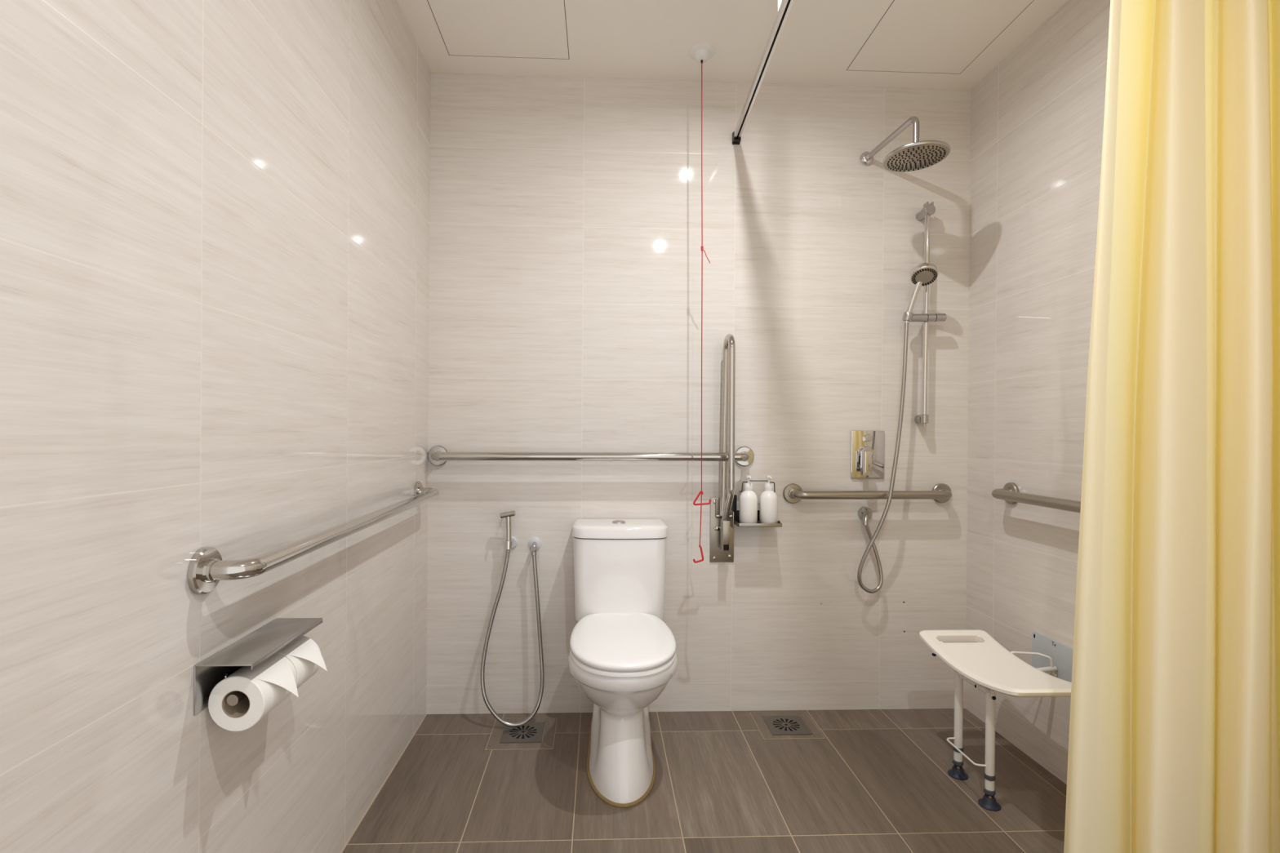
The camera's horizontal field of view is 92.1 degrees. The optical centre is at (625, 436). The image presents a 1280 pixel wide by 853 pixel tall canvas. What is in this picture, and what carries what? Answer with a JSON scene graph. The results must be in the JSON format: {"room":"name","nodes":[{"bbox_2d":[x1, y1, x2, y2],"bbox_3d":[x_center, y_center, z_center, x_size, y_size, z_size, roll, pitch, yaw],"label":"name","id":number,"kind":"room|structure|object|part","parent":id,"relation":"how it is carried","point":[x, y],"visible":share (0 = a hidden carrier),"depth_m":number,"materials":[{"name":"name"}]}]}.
{"room":"accessible bathroom","nodes":[
{"label":"accessible bathroom","id":0,"kind":"room"},
{"bbox_2d":[0,0,431,852],"bbox_3d":[-0.758,-0.159,1.001,0.100,2.700,2.800,0,0,-2],"label":"wall","id":1,"kind":"structure","parent":0,"point":[215,214],"depth_m":1.03,"materials":[{"name":"tile"}]},
{"bbox_2d":[193,617,322,715],"bbox_3d":[-0.672,0.420,1.152,0.095,0.084,0.261,0,0,-2],"label":"paper holder","id":2,"kind":"object","parent":1,"relation":"attached to","point":[254,649],"visible":0.62,"depth_m":1.09,"materials":[{"name":"silver metal"}]},
{"bbox_3d":[-0.718,0.421,1.149,0.002,0.082,0.260,0,0,-2],"label":"plate","id":3,"kind":"part","parent":2,"relation":"part of","materials":[{"name":"silver metal"}]},
{"bbox_2d":[208,653,298,731],"bbox_3d":[-0.648,0.455,1.103,0.122,0.094,0.114,0,0,-2],"label":"toilet roll","id":4,"kind":"object","parent":2,"relation":"hanging from","point":[267,686],"visible":0.97,"depth_m":1.05,"materials":[{"name":"paper"}]},
{"bbox_2d":[276,635,327,693],"bbox_3d":[-0.652,0.454,1.213,0.124,0.094,0.100,0,0,-2],"label":"toilet roll","id":5,"kind":"object","parent":2,"relation":"hanging from","point":[304,654],"visible":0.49,"depth_m":1.21,"materials":[{"name":"paper"}]},
{"bbox_2d":[186,481,439,594],"bbox_3d":[-0.694,0.216,1.650,0.088,0.094,1.297,0,0,-2],"label":"grab bar","id":6,"kind":"object","parent":1,"relation":"attached to","point":[206,568],"visible":1,"depth_m":1.12,"materials":[{"name":"silver metal"}]},
{"bbox_2d":[426,72,971,714],"bbox_3d":[0.307,-0.156,2.497,2.353,2.700,0.100,0,0,-2],"label":"wall","id":7,"kind":"structure","parent":0,"point":[565,212],"depth_m":2.45,"materials":[{"name":"tile"}]},
{"bbox_2d":[480,511,544,727],"bbox_3d":[-0.425,0.683,2.350,0.238,0.796,0.138,0,0,-2],"label":"bidet sprayer","id":8,"kind":"object","parent":7,"relation":"attached to","point":[535,544],"visible":1,"depth_m":2.35,"materials":[{"name":"silver metal"}]},
{"bbox_3d":[-0.448,0.357,2.361,0.022,0.104,0.021,0,0,-2],"label":"handle","id":9,"kind":"part","parent":8,"relation":"part of","materials":[{"name":"silver metal"}]},
{"bbox_2d":[427,445,754,466],"bbox_3d":[-0.126,0.079,2.384,1.279,0.083,0.092,0,0,-2],"label":"grab bar","id":10,"kind":"object","parent":7,"relation":"attached to","point":[437,455],"visible":1,"depth_m":2.35,"materials":[{"name":"silver metal"}]},
{"bbox_2d":[709,333,735,562],"bbox_3d":[0.389,0.056,2.369,0.096,0.891,0.163,0,0,-2],"label":"rail","id":11,"kind":"object","parent":7,"relation":"attached to","point":[722,513],"visible":1,"depth_m":2.39,"materials":[{"name":"silver metal"}]},
{"bbox_3d":[0.366,0.366,2.439,0.034,0.019,0.013,0,0,-2],"label":"latch knob","id":12,"kind":"part","parent":11,"relation":"part of","materials":[{"name":"silver metal"}]},
{"bbox_3d":[0.384,0.373,2.449,0.096,0.255,0.006,0,0,-2],"label":"wall plate","id":13,"kind":"part","parent":11,"relation":"part of","materials":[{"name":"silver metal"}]},
{"bbox_3d":[0.384,0.382,2.398,0.028,0.117,0.095,0,0,-2],"label":"locking arm","id":14,"kind":"part","parent":11,"relation":"part of","materials":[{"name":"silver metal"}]},
{"bbox_3d":[0.390,-0.027,2.353,0.034,0.727,0.131,0,0,-2],"label":"rail","id":15,"kind":"part","parent":11,"relation":"part of","materials":[{"name":"silver metal"}]},
{"bbox_2d":[733,480,782,527],"bbox_3d":[0.513,0.260,2.400,0.166,0.173,0.112,0,0,-2],"label":"soap shelf","id":16,"kind":"object","parent":7,"relation":"attached to","point":[736,513],"visible":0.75,"depth_m":2.38,"materials":[{"name":"silver metal"}]},
{"bbox_3d":[0.510,0.321,2.454,0.162,0.050,0.004,0,0,-2],"label":"plate","id":17,"kind":"part","parent":16,"relation":"part of","materials":[{"name":"metal"}]},
{"bbox_2d":[738,475,757,523],"bbox_3d":[0.476,0.248,2.385,0.069,0.191,0.069,0,0,-2],"label":"pump bottle","id":18,"kind":"object","parent":16,"relation":"on","point":[748,498],"visible":0.93,"depth_m":2.36,"materials":[{"name":"white plastic"}]},
{"bbox_2d":[733,520,782,527],"bbox_3d":[0.512,0.339,2.398,0.166,0.014,0.109,0,0,-2],"label":"tray","id":19,"kind":"object","parent":16,"relation":"on","point":[735,522],"depth_m":2.34,"materials":[{"name":"silver metal"}]},
{"bbox_2d":[759,475,777,523],"bbox_3d":[0.555,0.248,2.389,0.069,0.191,0.069,0,0,-2],"label":"pump bottle","id":20,"kind":"object","parent":16,"relation":"on","point":[768,508],"visible":0.94,"depth_m":2.36,"materials":[{"name":"white plastic"}]},
{"bbox_2d":[732,0,794,144],"bbox_3d":[0.914,-1.275,1.857,1.009,0.248,1.220,0,0,-2],"label":"rail","id":21,"kind":"object","parent":7,"relation":"attached to","point":[784,6],"visible":1,"depth_m":1.95,"materials":[{"name":"metal"}]},
{"bbox_2d":[1063,0,1279,852],"bbox_3d":[1.163,-0.062,1.283,0.541,2.194,0.118,0,0,-6],"label":"shower curtain","id":22,"kind":"object","parent":21,"relation":"hanging from","point":[1174,738],"visible":1,"depth_m":1.26,"materials":[{"name":"yellow fabric"}]},
{"bbox_2d":[857,506,872,525],"bbox_3d":[0.960,0.318,2.448,0.052,0.069,0.055,0,0,-2],"label":"wall outlet","id":23,"kind":"object","parent":7,"relation":"attached to","point":[864,513],"depth_m":2.44,"materials":[{"name":"silver metal"}]},
{"bbox_2d":[782,483,951,503],"bbox_3d":[0.972,0.230,2.432,0.684,0.081,0.088,0,0,-2],"label":"grab bar","id":24,"kind":"object","parent":7,"relation":"attached to","point":[792,493],"visible":1,"depth_m":2.40,"materials":[{"name":"silver metal"}]},
{"bbox_2d":[850,430,884,478],"bbox_3d":[0.971,0.073,2.435,0.134,0.190,0.080,0,0,-2],"label":"shower mixer","id":25,"kind":"object","parent":7,"relation":"attached to","point":[867,447],"visible":1,"depth_m":2.46,"materials":[{"name":"silver metal"}]},
{"bbox_3d":[0.954,0.064,2.441,0.045,0.045,0.046,0,0,-2],"label":"lever","id":26,"kind":"part","parent":25,"relation":"part of","materials":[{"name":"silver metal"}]},
{"bbox_3d":[0.943,0.106,2.416,0.027,0.094,0.044,0,0,-2],"label":"lever","id":27,"kind":"part","parent":25,"relation":"part of","materials":[{"name":"silver metal"}]},
{"bbox_2d":[859,115,950,172],"bbox_3d":[1.005,-1.047,2.254,0.213,0.180,0.436,0,0,-2],"label":"shower","id":28,"kind":"object","parent":7,"relation":"attached to","point":[916,155],"visible":1,"depth_m":2.14,"materials":[{"name":"silver metal"}]},
{"bbox_3d":[0.988,-1.057,2.299,0.021,0.130,0.338,0,0,-8],"label":"arm","id":29,"kind":"part","parent":28,"relation":"part of","materials":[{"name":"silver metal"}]},
{"bbox_2d":[902,201,946,426],"bbox_3d":[1.156,-0.476,2.430,0.178,0.874,0.101,0,0,-10],"label":"slide rail","id":30,"kind":"object","parent":7,"relation":"attached to","point":[928,210],"visible":1,"depth_m":2.41,"materials":[{"name":"silver metal"}]},
{"bbox_2d":[857,262,938,593],"bbox_3d":[1.048,-0.018,2.385,0.280,1.267,0.111,1,0,25],"label":"shower","id":31,"kind":"object","parent":30,"relation":"attached to","point":[923,273],"visible":1,"depth_m":2.37,"materials":[{"name":"silver metal"}]},
{"bbox_3d":[1.110,-0.521,2.370,0.076,0.171,0.035,1,0,42],"label":"handle","id":32,"kind":"part","parent":31,"relation":"part of","materials":[{"name":"silver metal"}]},
{"bbox_2d":[902,311,913,321],"bbox_3d":[1.093,-0.462,2.387,0.039,0.037,0.038,0,0,-2],"label":"holder","id":33,"kind":"object","parent":30,"relation":"on","point":[908,316],"depth_m":2.37,"materials":[{"name":"silver metal"}]},
{"bbox_3d":[1.180,-0.471,2.422,0.024,0.800,0.019,0,0,-2],"label":"rail","id":34,"kind":"part","parent":30,"relation":"part of","materials":[{"name":"silver metal"}]},
{"bbox_2d":[341,708,1066,852],"bbox_3d":[0.357,1.150,1.053,2.153,0.100,2.800,0,0,-2],"label":"floor","id":35,"kind":"structure","parent":0,"point":[878,780],"depth_m":1.89,"materials":[{"name":"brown tile"}]},
{"bbox_2d":[484,717,557,750],"bbox_3d":[-0.375,1.088,2.262,0.235,0.004,0.235,0,0,-2],"label":"floor drain","id":36,"kind":"object","parent":35,"relation":"on","point":[538,733],"visible":0.94,"depth_m":2.24,"materials":[{"name":"metal"}]},
{"bbox_2d":[568,519,677,808],"bbox_3d":[-0.013,0.708,2.085,0.355,0.776,0.686,0,0,-2],"label":"toilet","id":37,"kind":"object","parent":35,"relation":"on","point":[622,657],"visible":1,"depth_m":1.99,"materials":[{"name":"white ceramic"}]},
{"bbox_3d":[-0.020,0.350,2.326,0.355,0.046,0.202,0,0,-2],"label":"cistern lid","id":38,"kind":"part","parent":37,"relation":"part of","materials":[{"name":"white ceramic"}]},
{"bbox_3d":[-0.009,0.676,1.988,0.336,0.014,0.487,0,0,-2],"label":"seat","id":39,"kind":"part","parent":37,"relation":"part of","materials":[{"name":"white plastic"}]},
{"bbox_3d":[-0.009,0.655,1.991,0.337,0.024,0.497,0,0,-2],"label":"lid","id":40,"kind":"part","parent":37,"relation":"part of","materials":[{"name":"white plastic"}]},
{"bbox_3d":[-0.014,0.889,2.069,0.345,0.408,0.637,0,0,-2],"label":"bowl","id":41,"kind":"part","parent":37,"relation":"part of","materials":[{"name":"white ceramic"}]},
{"bbox_2d":[749,711,825,739],"bbox_3d":[0.609,1.095,2.341,0.225,0.004,0.213,0,0,-2],"label":"floor drain","id":42,"kind":"object","parent":35,"relation":"on","point":[780,725],"visible":1,"depth_m":2.33,"materials":[{"name":"metal"}]},
{"bbox_2d":[919,630,1073,811],"bbox_3d":[1.220,0.884,1.928,0.361,0.438,0.524,0,0,-2],"label":"shower bench","id":43,"kind":"object","parent":35,"relation":"on","point":[984,664],"visible":0.96,"depth_m":1.96,"materials":[{"name":"beige plastic"}]},
{"bbox_3d":[1.082,0.910,2.003,0.026,0.292,0.026,0,0,-2],"label":"leg","id":44,"kind":"part","parent":43,"relation":"part of","materials":[{"name":"white metal"}]},
{"bbox_3d":[1.089,0.910,1.841,0.026,0.292,0.026,0,0,-2],"label":"leg","id":45,"kind":"part","parent":43,"relation":"part of","materials":[{"name":"white metal"}]},
{"bbox_3d":[1.333,0.744,2.024,0.138,0.068,0.021,1,0,28],"label":"hinge arm","id":46,"kind":"part","parent":43,"relation":"part of"},
{"bbox_3d":[1.242,0.756,1.929,0.304,0.026,0.137,0,0,-2],"label":"seat frame","id":47,"kind":"part","parent":43,"relation":"part of","materials":[{"name":"white metal"}]},
{"bbox_3d":[1.399,0.736,1.942,0.004,0.138,0.334,0,0,-2],"label":"wall plate","id":48,"kind":"part","parent":43,"relation":"part of","materials":[{"name":"grey metal"}]},
{"bbox_2d":[396,0,1066,89],"bbox_3d":[0.377,-1.450,1.043,2.153,0.100,2.800,0,0,-2],"label":"ceiling","id":49,"kind":"structure","parent":0,"point":[817,43],"depth_m":2.20,"materials":[{"name":"paint"}]},
{"bbox_2d":[426,0,568,59],"bbox_3d":[-0.422,-1.410,2.074,0.444,0.002,0.444,0,0,-2],"label":"access panel","id":50,"kind":"object","parent":49,"relation":"attached to","point":[520,28],"visible":1,"depth_m":2.12,"materials":[{"name":"paint"}]},
{"bbox_2d":[688,43,715,563],"bbox_3d":[0.273,-0.470,2.258,0.096,1.871,0.096,0,0,-2],"label":"pull cord","id":51,"kind":"object","parent":49,"relation":"hanging from","point":[701,53],"visible":1,"depth_m":2.26,"materials":[{"name":"red fabric"}]},
{"bbox_3d":[0.268,0.432,2.259,0.040,0.067,0.011,0,0,-2],"label":"handle","id":52,"kind":"part","parent":51,"relation":"part of","materials":[{"name":"red plastic"}]},
{"bbox_3d":[0.279,-0.484,2.258,0.015,1.778,0.004,0,0,-2],"label":"cord","id":53,"kind":"part","parent":51,"relation":"part of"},
{"bbox_3d":[0.282,0.227,2.260,0.068,0.055,0.008,0,0,-4],"label":"handle","id":54,"kind":"part","parent":51,"relation":"part of","materials":[{"name":"red plastic"}]},
{"bbox_2d":[846,0,1033,74],"bbox_3d":[1.078,-1.399,2.147,0.446,0.002,0.446,0,0,-2],"label":"access panel","id":55,"kind":"object","parent":49,"relation":"attached to","point":[911,36],"visible":1,"depth_m":2.15,"materials":[{"name":"paint"}]},
{"bbox_2d":[964,0,1110,784],"bbox_3d":[1.493,-0.142,1.095,0.100,2.700,2.800,0,0,-2],"label":"wall","id":56,"kind":"structure","parent":0,"point":[1037,117],"depth_m":2.12,"materials":[{"name":"tile"}]},
{"bbox_2d":[991,482,1080,513],"bbox_3d":[1.365,0.210,1.840,0.089,0.082,0.836,0,0,-2],"label":"grab bar","id":57,"kind":"object","parent":56,"relation":"attached to","point":[1011,494],"visible":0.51,"depth_m":2.00,"materials":[{"name":"silver metal"}]}
]}

